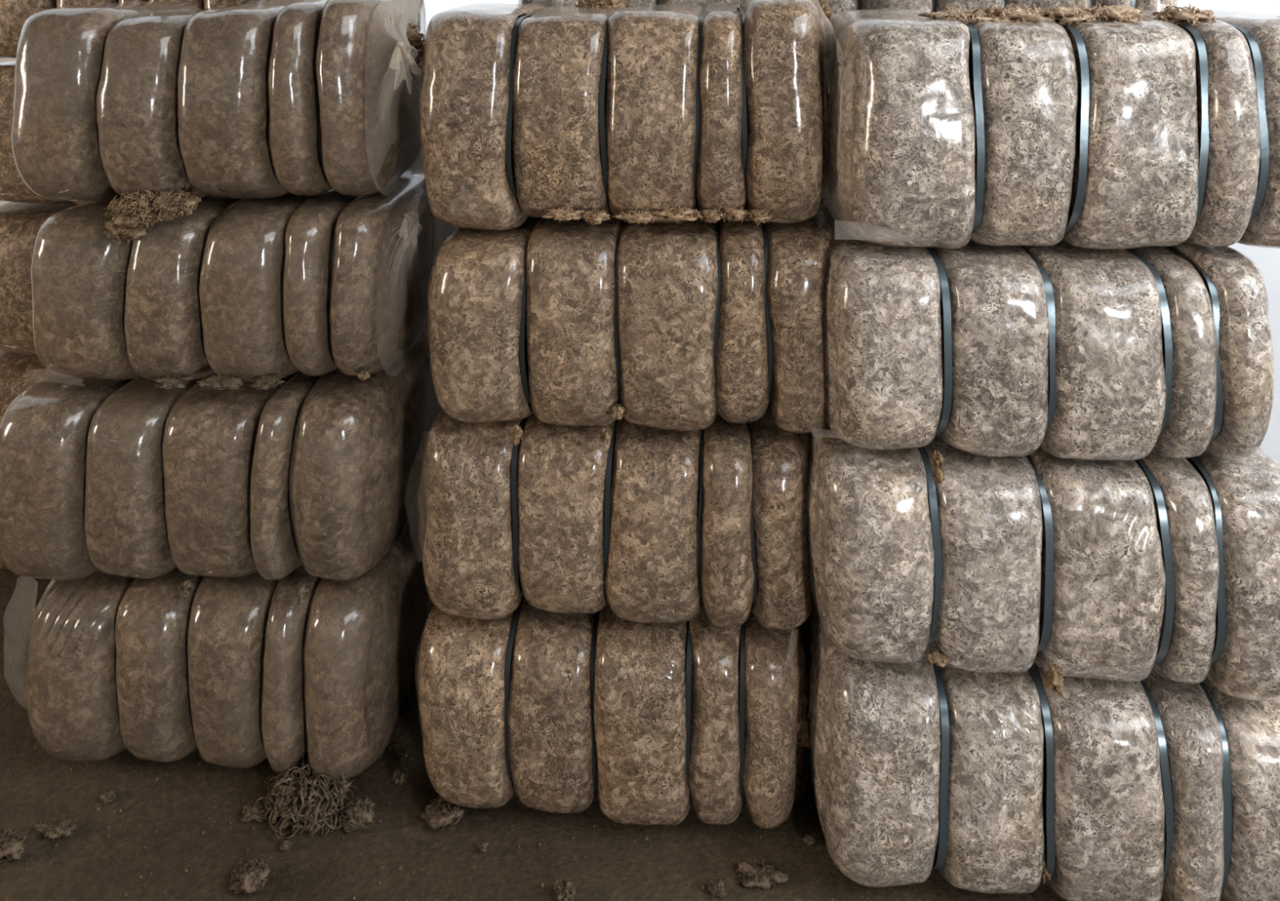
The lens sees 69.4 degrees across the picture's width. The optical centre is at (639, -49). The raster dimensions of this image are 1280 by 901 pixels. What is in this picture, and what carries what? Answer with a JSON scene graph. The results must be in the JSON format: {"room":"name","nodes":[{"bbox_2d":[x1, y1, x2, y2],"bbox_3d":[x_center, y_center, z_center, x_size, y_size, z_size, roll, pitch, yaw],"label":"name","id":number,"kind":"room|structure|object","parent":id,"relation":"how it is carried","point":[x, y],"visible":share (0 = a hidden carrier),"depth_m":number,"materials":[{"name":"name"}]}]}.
{"room":"bale storage warehouse","nodes":[
{"label":"bale storage warehouse","id":0,"kind":"room"},
{"bbox_2d":[0,465,1164,900],"bbox_3d":[-0.901,1.926,1.173,16.000,0.022,16.000,0,0,5],"label":"floor","id":1,"kind":"structure","parent":0,"point":[84,865],"depth_m":2.00,"materials":[{"name":"brown concrete"}]},
{"bbox_2d":[0,555,8,569],"bbox_3d":[-1.576,1.758,3.020,1.088,0.324,0.576,0,0,5],"label":"bale","id":2,"kind":"object","parent":1,"relation":"on","point":[2,566],"visible":0.02,"depth_m":2.79,"materials":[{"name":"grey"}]},
{"bbox_2d":[0,350,50,424],"bbox_3d":[-1.577,1.435,3.032,1.085,0.328,0.576,0,0,5],"label":"bale","id":3,"kind":"object","parent":2,"relation":"on","point":[18,372],"visible":0.02,"depth_m":2.82,"materials":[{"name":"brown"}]},
{"bbox_2d":[0,201,78,355],"bbox_3d":[-1.567,1.030,3.023,1.087,0.458,0.595,0,0,5],"label":"bale","id":4,"kind":"object","parent":3,"relation":"on","point":[20,223],"visible":0.02,"depth_m":2.79,"materials":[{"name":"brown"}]},
{"bbox_2d":[0,60,90,204],"bbox_3d":[-1.576,0.570,3.034,1.086,0.458,0.590,0,0,5],"label":"bale","id":5,"kind":"object","parent":4,"relation":"on","point":[13,188],"visible":0.02,"depth_m":2.80,"materials":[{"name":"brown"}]},
{"bbox_2d":[0,0,265,58],"bbox_3d":[-1.569,0.105,3.016,1.078,0.466,0.578,0,0,5],"label":"bale","id":6,"kind":"object","parent":5,"relation":"on","point":[14,14],"visible":0.05,"depth_m":2.77,"materials":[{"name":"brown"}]},
{"bbox_2d":[0,828,26,865],"bbox_3d":[-1.356,1.904,1.968,0.088,0.040,0.072,0,0,-20],"label":"tuft","id":7,"kind":"object","parent":1,"relation":"on","point":[12,846],"visible":1,"depth_m":1.96,"materials":[{"name":"beige fabric"}]},
{"bbox_2d":[34,815,77,843],"bbox_3d":[-1.276,1.912,2.017,0.095,0.025,0.046,0,0,5],"label":"tuft","id":8,"kind":"object","parent":1,"relation":"on","point":[57,828],"visible":1,"depth_m":2.01,"materials":[{"name":"brown fabric"}]},
{"bbox_2d":[98,788,116,804],"bbox_3d":[-1.208,1.915,2.096,0.038,0.018,0.031,0,0,5],"label":"tuft","id":9,"kind":"object","parent":1,"relation":"on","point":[108,797],"visible":1,"depth_m":2.09,"materials":[{"name":"brown fabric"}]},
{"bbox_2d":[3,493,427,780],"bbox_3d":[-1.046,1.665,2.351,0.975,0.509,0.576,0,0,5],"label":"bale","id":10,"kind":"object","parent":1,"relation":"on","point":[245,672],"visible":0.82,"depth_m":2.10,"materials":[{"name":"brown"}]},
{"bbox_2d":[0,330,429,581],"bbox_3d":[-1.040,1.215,2.322,0.963,0.563,0.596,0,0,5],"label":"bale","id":11,"kind":"object","parent":10,"relation":"on","point":[215,475],"visible":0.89,"depth_m":2.09,"materials":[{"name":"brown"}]},
{"bbox_2d":[31,168,434,382],"bbox_3d":[-0.952,0.787,2.322,0.964,0.501,0.610,0,0,5],"label":"bale","id":12,"kind":"object","parent":11,"relation":"on","point":[149,285],"visible":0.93,"depth_m":2.10,"materials":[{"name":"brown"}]},
{"bbox_2d":[11,0,426,201],"bbox_3d":[-0.976,0.356,2.331,1.016,0.514,0.618,0,0,5],"label":"bale","id":13,"kind":"object","parent":12,"relation":"on","point":[267,99],"visible":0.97,"depth_m":2.10,"materials":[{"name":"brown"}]},
{"bbox_2d":[228,857,271,896],"bbox_3d":[-0.805,1.904,1.906,0.073,0.040,0.075,0,0,36],"label":"tuft","id":14,"kind":"object","parent":1,"relation":"on","point":[248,880],"visible":1,"depth_m":1.90,"materials":[{"name":"beige fabric"}]},
{"bbox_2d":[240,800,266,822],"bbox_3d":[-0.856,1.909,2.053,0.060,0.030,0.048,0,0,5],"label":"tuft","id":15,"kind":"object","parent":1,"relation":"on","point":[251,812],"visible":0.98,"depth_m":2.05,"materials":[{"name":"brown fabric"}]},
{"bbox_2d":[279,840,292,851],"bbox_3d":[-0.759,1.916,1.980,0.026,0.017,0.023,0,0,5],"label":"tuft","id":16,"kind":"object","parent":1,"relation":"on","point":[286,845],"visible":1,"depth_m":1.98,"materials":[{"name":"brown fabric"}]},
{"bbox_2d":[254,759,359,841],"bbox_3d":[-0.745,1.869,2.073,0.217,0.110,0.187,0,0,5],"label":"tuft","id":17,"kind":"object","parent":1,"relation":"on","point":[310,802],"visible":0.91,"depth_m":2.04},
{"bbox_2d":[336,795,376,833],"bbox_3d":[-0.626,1.898,2.045,0.088,0.052,0.071,0,0,5],"label":"tuft","id":18,"kind":"object","parent":1,"relation":"on","point":[357,815],"visible":1,"depth_m":2.03,"materials":[{"name":"brown fabric"}]},
{"bbox_2d":[390,767,408,786],"bbox_3d":[-0.556,1.910,2.144,0.038,0.027,0.040,0,0,39],"label":"tuft","id":19,"kind":"object","parent":1,"relation":"on","point":[398,776],"visible":1,"depth_m":2.14,"materials":[{"name":"brown fabric"}]},
{"bbox_2d":[420,796,466,830],"bbox_3d":[-0.437,1.905,2.047,0.098,0.037,0.072,0,0,5],"label":"tuft","id":20,"kind":"object","parent":1,"relation":"on","point":[443,813],"visible":0.9,"depth_m":2.04,"materials":[{"name":"brown fabric"}]},
{"bbox_2d":[7,746,927,900],"bbox_3d":[-0.369,1.919,1.528,3.804,0.021,1.405,0,0,5],"label":"crumbs","id":21,"kind":"object","parent":1,"relation":"on","point":[406,755],"visible":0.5,"depth_m":2.00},
{"bbox_2d":[478,840,488,852],"bbox_3d":[-0.337,1.916,1.980,0.024,0.016,0.020,0,0,25],"label":"tuft","id":22,"kind":"object","parent":1,"relation":"on","point":[482,846],"visible":1,"depth_m":1.98,"materials":[{"name":"beige fabric"}]},
{"bbox_2d":[554,879,576,900],"bbox_3d":[-0.153,1.910,1.881,0.047,0.027,0.040,0,0,5],"label":"tuft","id":23,"kind":"object","parent":1,"relation":"on","point":[565,891],"visible":1,"depth_m":1.88,"materials":[{"name":"beige fabric"}]},
{"bbox_2d":[414,594,810,829],"bbox_3d":[-0.053,1.677,2.234,0.918,0.484,0.588,0,0,5],"label":"bale","id":24,"kind":"object","parent":1,"relation":"on","point":[554,711],"visible":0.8,"depth_m":1.98,"materials":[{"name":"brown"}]},
{"bbox_2d":[421,407,813,630],"bbox_3d":[-0.050,1.259,2.233,0.960,0.485,0.579,0,0,5],"label":"bale","id":25,"kind":"object","parent":24,"relation":"on","point":[656,526],"visible":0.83,"depth_m":1.98,"materials":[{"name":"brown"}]},
{"bbox_2d":[427,205,832,433],"bbox_3d":[-0.006,0.776,2.217,0.957,0.565,0.597,0,0,5],"label":"bale","id":26,"kind":"object","parent":25,"relation":"on","point":[562,317],"visible":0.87,"depth_m":1.96,"materials":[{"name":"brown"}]},
{"bbox_2d":[418,0,835,230],"bbox_3d":[-0.011,0.365,2.228,0.981,0.537,0.578,0,0,5],"label":"bale","id":27,"kind":"object","parent":26,"relation":"on","point":[615,107],"visible":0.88,"depth_m":1.97,"materials":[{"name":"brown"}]},
{"bbox_2d":[707,878,728,899],"bbox_3d":[0.161,1.911,1.889,0.044,0.025,0.035,0,0,5],"label":"tuft","id":28,"kind":"object","parent":1,"relation":"on","point":[717,888],"visible":1,"depth_m":1.88,"materials":[{"name":"beige fabric"}]},
{"bbox_2d":[736,857,788,891],"bbox_3d":[0.253,1.913,1.918,0.108,0.023,0.062,0,0,5],"label":"tuft","id":29,"kind":"object","parent":1,"relation":"on","point":[764,877],"visible":1,"depth_m":1.91,"materials":[{"name":"beige fabric"}]},
{"bbox_2d":[803,834,816,844],"bbox_3d":[0.365,1.915,1.996,0.023,0.017,0.024,0,0,42],"label":"tuft","id":30,"kind":"object","parent":1,"relation":"on","point":[808,839],"visible":1,"depth_m":1.99,"materials":[{"name":"brown fabric"}]},
{"bbox_2d":[803,600,1279,900],"bbox_3d":[0.866,1.651,2.052,1.000,0.537,0.582,0,0,5],"label":"bale","id":31,"kind":"object","parent":1,"relation":"on","point":[1155,788],"visible":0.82,"depth_m":1.81,"materials":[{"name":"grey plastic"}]},
{"bbox_2d":[806,424,1279,701],"bbox_3d":[0.854,1.219,2.052,0.994,0.536,0.571,0,0,5],"label":"bale","id":32,"kind":"object","parent":31,"relation":"on","point":[1118,571],"visible":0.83,"depth_m":1.80,"materials":[{"name":"grey plastic"}]},
{"bbox_2d":[819,204,1274,460],"bbox_3d":[0.828,0.785,2.049,0.902,0.498,0.581,0,0,5],"label":"bale","id":33,"kind":"object","parent":32,"relation":"on","point":[1063,349],"visible":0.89,"depth_m":1.80,"materials":[{"name":"grey plastic"}]},
{"bbox_2d":[826,0,1279,249],"bbox_3d":[0.911,0.360,2.051,1.032,0.517,0.581,0,0,5],"label":"bale","id":34,"kind":"object","parent":33,"relation":"on","point":[1113,126],"visible":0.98,"depth_m":1.80,"materials":[{"name":"grey plastic"}]},
{"bbox_3d":[0.151,1.761,2.865,1.037,0.317,0.575,0,0,5],"label":"bale","id":35,"kind":"object","parent":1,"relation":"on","visible":0},
{"bbox_3d":[0.147,1.430,2.880,1.033,0.341,0.576,0,0,5],"label":"bale","id":36,"kind":"object","parent":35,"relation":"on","visible":0},
{"bbox_3d":[0.147,1.031,2.870,1.033,0.458,0.577,0,0,5],"label":"bale","id":37,"kind":"object","parent":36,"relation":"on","visible":0},
{"bbox_2d":[820,182,832,208],"bbox_3d":[0.150,0.569,2.877,1.041,0.462,0.576,0,0,5],"label":"bale","id":38,"kind":"object","parent":37,"relation":"on","point":[827,201],"visible":0.02,"depth_m":2.59,"materials":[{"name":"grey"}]},
{"bbox_2d":[518,0,859,22],"bbox_3d":[0.149,0.105,2.866,1.037,0.465,0.569,0,0,5],"label":"bale","id":39,"kind":"object","parent":38,"relation":"on","point":[839,6],"visible":0.02,"depth_m":2.59,"materials":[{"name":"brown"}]},
{"bbox_3d":[1.075,1.758,2.787,0.919,0.322,0.575,0,0,5],"label":"bale","id":40,"kind":"object","parent":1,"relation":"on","visible":0},
{"bbox_3d":[1.071,1.428,2.795,0.916,0.343,0.571,0,0,5],"label":"bale","id":41,"kind":"object","parent":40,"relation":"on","visible":0},
{"bbox_3d":[1.071,1.029,2.791,0.921,0.462,0.581,0,0,5],"label":"bale","id":42,"kind":"object","parent":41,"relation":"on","visible":0},
{"bbox_3d":[1.077,0.568,2.798,0.922,0.461,0.579,0,0,5],"label":"bale","id":43,"kind":"object","parent":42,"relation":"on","visible":0},
{"bbox_2d":[858,0,1177,13],"bbox_3d":[1.072,0.104,2.790,0.921,0.470,0.588,0,0,5],"label":"bale","id":44,"kind":"object","parent":43,"relation":"on","point":[927,6],"visible":0.07,"depth_m":2.52,"materials":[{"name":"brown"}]},
{"bbox_2d":[0,57,1279,464],"bbox_3d":[-0.441,1.130,3.562,12.500,1.580,0.200,0,0,5],"label":"wall","id":45,"kind":"structure","parent":0,"point":[1268,260],"depth_m":3.23,"materials":[{"name":"white paint"}]}
]}

